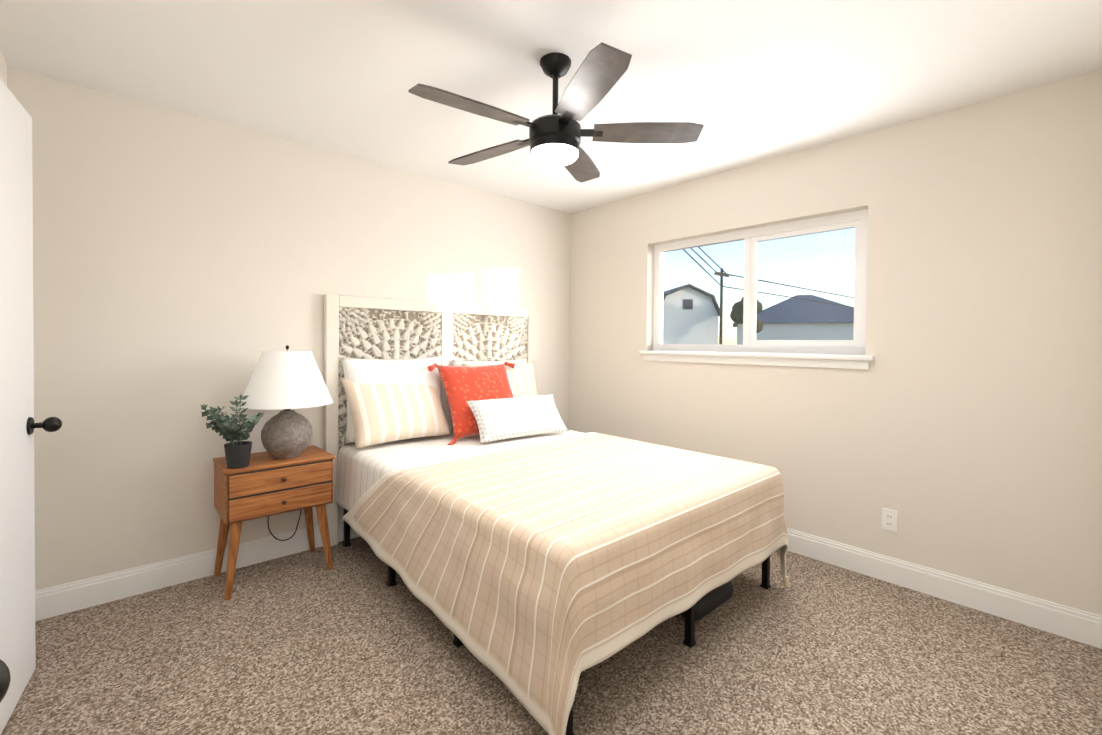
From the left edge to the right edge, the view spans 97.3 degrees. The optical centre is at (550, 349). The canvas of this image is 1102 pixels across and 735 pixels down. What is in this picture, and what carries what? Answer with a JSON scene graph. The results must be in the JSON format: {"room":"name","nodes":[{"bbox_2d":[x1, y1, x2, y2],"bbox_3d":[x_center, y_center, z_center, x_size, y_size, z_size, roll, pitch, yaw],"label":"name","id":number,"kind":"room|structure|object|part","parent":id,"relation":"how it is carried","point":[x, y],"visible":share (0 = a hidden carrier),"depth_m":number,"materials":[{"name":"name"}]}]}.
{"room":"bedroom","nodes":[
{"label":"bedroom","id":0,"kind":"room"},
{"bbox_2d":[0,49,6,85],"bbox_3d":[-1.336,0.023,0.863,0.164,2.440,3.228,0,1,-42],"label":"wall","id":1,"kind":"structure","parent":0,"point":[3,71],"depth_m":2.02,"materials":[{"name":"beige paint"}]},
{"bbox_2d":[0,78,61,734],"bbox_3d":[-1.756,0.178,1.593,0.186,2.078,0.612,0,1,-42],"label":"closet door","id":2,"kind":"structure","parent":1,"relation":"in","point":[18,425],"depth_m":1.66,"materials":[{"name":"white wood"}]},
{"bbox_2d":[0,659,10,702],"bbox_3d":[-0.362,0.241,0.124,0.233,2.018,0.805,0,1,-42],"label":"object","id":3,"kind":"structure","parent":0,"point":[5,678],"depth_m":0.44,"materials":[{"name":"grey"}]},
{"bbox_2d":[7,66,570,590],"bbox_3d":[-1.142,-0.010,3.302,3.733,2.440,0.120,0,1,-42],"label":"wall","id":4,"kind":"structure","parent":0,"point":[185,266],"depth_m":2.53,"materials":[{"name":"beige paint"}]},
{"bbox_2d":[35,519,359,620],"bbox_3d":[-1.101,1.145,3.273,3.419,0.133,0.015,0,1,-42],"label":"baseboard","id":5,"kind":"structure","parent":4,"relation":"attached to","point":[57,600],"depth_m":2.46,"materials":[{"name":"white"}]},
{"bbox_2d":[0,0,1101,212],"bbox_3d":[0.383,-1.217,1.210,4.283,0.060,5.227,0,1,-42],"label":"ceiling","id":6,"kind":"structure","parent":0,"point":[746,82],"depth_m":2.06,"materials":[{"name":"white paint"}]},
{"bbox_2d":[408,42,703,182],"bbox_3d":[-0.013,-0.996,2.022,1.160,0.411,1.173,0,1,-42],"label":"fan","id":7,"kind":"object","parent":6,"relation":"hanging from","point":[554,139],"visible":1,"depth_m":1.95,"materials":[{"name":"wood"}]},
{"bbox_2d":[1,537,1101,734],"bbox_3d":[0.361,1.283,1.246,4.283,0.060,5.227,0,1,-42],"label":"floor","id":8,"kind":"structure","parent":0,"point":[308,642],"depth_m":1.89,"materials":[{"name":"carpet"}]},
{"bbox_2d":[213,445,334,600],"bbox_3d":[-1.495,0.901,2.629,0.512,0.635,0.387,0,1,-42],"label":"nightstand","id":9,"kind":"object","parent":8,"relation":"on","point":[264,484],"visible":1,"depth_m":2.51,"materials":[{"name":"brown wood"}]},
{"bbox_2d":[201,395,263,468],"bbox_3d":[-1.567,0.400,2.376,0.236,0.372,0.296,0,1,-42],"label":"plant","id":10,"kind":"object","parent":9,"relation":"on","point":[237,453],"visible":1,"depth_m":2.37,"materials":[{"name":"green plant"}]},
{"bbox_2d":[239,345,332,540],"bbox_3d":[-1.444,0.549,2.645,0.452,1.145,0.485,0,1,-42],"label":"lamp","id":11,"kind":"object","parent":9,"relation":"on","point":[287,381],"depth_m":2.52,"materials":[{"name":"fabric"}]},
{"bbox_3d":[-1.528,0.842,2.807,0.185,0.553,0.141,0,1,-42],"label":"lamp cord","id":12,"kind":"part","parent":11,"relation":"part of","materials":[{"name":"black rubber"}]},
{"bbox_2d":[323,294,789,734],"bbox_3d":[-0.068,0.453,2.748,1.686,1.550,2.150,0,1,-42],"label":"bed","id":13,"kind":"object","parent":8,"relation":"on","point":[518,537],"visible":1,"depth_m":2.21,"materials":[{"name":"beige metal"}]},
{"bbox_2d":[341,356,442,443],"bbox_3d":[-1.014,0.311,3.197,0.700,0.530,0.173,0,-7,-42],"label":"pillow","id":14,"kind":"object","parent":13,"relation":"on","point":[361,376],"depth_m":3.08,"materials":[{"name":"white fabric"}]},
{"bbox_3d":[-0.769,0.435,3.530,1.670,1.550,0.050,0,1,-42],"label":"headboard","id":15,"kind":"part","parent":13,"relation":"part of","materials":[{"name":"beige"}]},
{"bbox_3d":[-0.761,0.223,3.521,1.520,0.975,0.026,0,1,-42],"label":"headboard panel","id":16,"kind":"part","parent":13,"relation":"part of","materials":[{"name":"white wood"}]},
{"bbox_2d":[335,430,582,511],"bbox_3d":[-0.061,0.815,2.755,1.570,0.418,2.038,0,1,-42],"label":"sheet","id":17,"kind":"object","parent":13,"relation":"on","point":[543,472],"depth_m":2.45,"materials":[{"name":"white fabric"}]},
{"bbox_2d":[437,363,513,438],"bbox_3d":[-0.482,0.341,3.381,0.560,0.540,0.153,0,-29,-39],"label":"pillow","id":18,"kind":"object","parent":13,"relation":"on","point":[462,384],"depth_m":3.29,"materials":[{"name":"fabric"}]},
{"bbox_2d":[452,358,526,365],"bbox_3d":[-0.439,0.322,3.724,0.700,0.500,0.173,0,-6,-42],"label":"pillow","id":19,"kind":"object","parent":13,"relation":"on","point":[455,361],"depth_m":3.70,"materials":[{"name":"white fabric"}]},
{"bbox_3d":[-0.069,1.050,2.764,1.488,0.355,1.988,0,1,-42],"label":"frame","id":20,"kind":"part","parent":13,"relation":"part of","materials":[{"name":"black metal"}]},
{"bbox_2d":[341,432,787,734],"bbox_3d":[0.021,0.909,2.657,1.662,0.630,1.880,0,1,-42],"label":"blanket","id":21,"kind":"object","parent":13,"relation":"on","point":[545,556],"depth_m":1.93,"materials":[{"name":"beige fabric"}]},
{"bbox_2d":[680,581,732,620],"bbox_3d":[0.694,1.177,2.393,0.360,0.125,0.280,0,1,-42],"label":"bag","id":22,"kind":"object","parent":8,"relation":"on","point":[709,602],"visible":0.21,"depth_m":2.27,"materials":[{"name":"black fabric"}]},
{"bbox_2d":[569,69,1101,615],"bbox_3d":[1.348,0.013,3.227,0.150,2.440,3.342,0,1,-42],"label":"wall","id":23,"kind":"structure","parent":0,"point":[957,423],"depth_m":2.48,"materials":[{"name":"beige paint"}]},
{"bbox_2d":[639,351,874,368],"bbox_3d":[1.260,0.059,3.249,0.120,0.075,1.570,0,1,-42],"label":"window sill","id":24,"kind":"structure","parent":23,"relation":"attached to","point":[832,361],"depth_m":3.07,"materials":[{"name":"white wood"}]},
{"bbox_2d":[653,209,867,354],"bbox_3d":[1.329,-0.393,3.301,0.055,0.830,1.480,0,1,-42],"label":"window","id":25,"kind":"structure","parent":23,"relation":"in","point":[856,220],"depth_m":3.18,"materials":[{"name":"white plastic"}]},
{"bbox_2d":[882,508,897,531],"bbox_3d":[1.816,0.914,2.599,0.008,0.114,0.070,0,1,-42],"label":"electrical outlet","id":26,"kind":"object","parent":23,"relation":"attached to","point":[889,519],"visible":1,"depth_m":2.60,"materials":[{"name":"white plastic"}]},
{"bbox_2d":[787,528,1101,648],"bbox_3d":[1.244,1.166,3.224,0.015,0.133,3.210,0,1,-42],"label":"baseboard","id":27,"kind":"structure","parent":23,"relation":"attached to","point":[1084,627],"depth_m":2.38,"materials":[{"name":"white"}]},
{"label":"outside","id":28,"kind":"structure","parent":0,"visible":0},
{"bbox_2d":[663,284,719,343],"bbox_3d":[7.818,-1.504,31.233,4.085,4.792,5.500,0,1,-7],"label":"barn","id":29,"kind":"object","parent":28,"point":[701,302],"depth_m":28.74,"materials":[{"name":"white"}]},
{"bbox_2d":[730,296,762,332],"bbox_3d":[11.148,-1.065,27.737,1.414,4.070,1.853,0,1,-42],"label":"tree","id":30,"kind":"object","parent":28,"point":[738,309],"depth_m":27.36,"materials":[{"name":"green plant"}]},
{"bbox_2d":[683,247,853,343],"bbox_3d":[13.327,-1.653,22.875,38.365,5.422,3.108,0,1,-42],"label":"pole","id":31,"kind":"object","parent":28,"point":[722,274],"depth_m":18.72,"materials":[{"name":"brown"}]},
{"bbox_2d":[733,295,853,344],"bbox_3d":[18.430,-1.524,35.345,9.700,4.900,8.700,1,1,20],"label":"house","id":32,"kind":"structure","parent":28,"point":[833,327],"depth_m":32.23,"materials":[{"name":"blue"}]}
]}

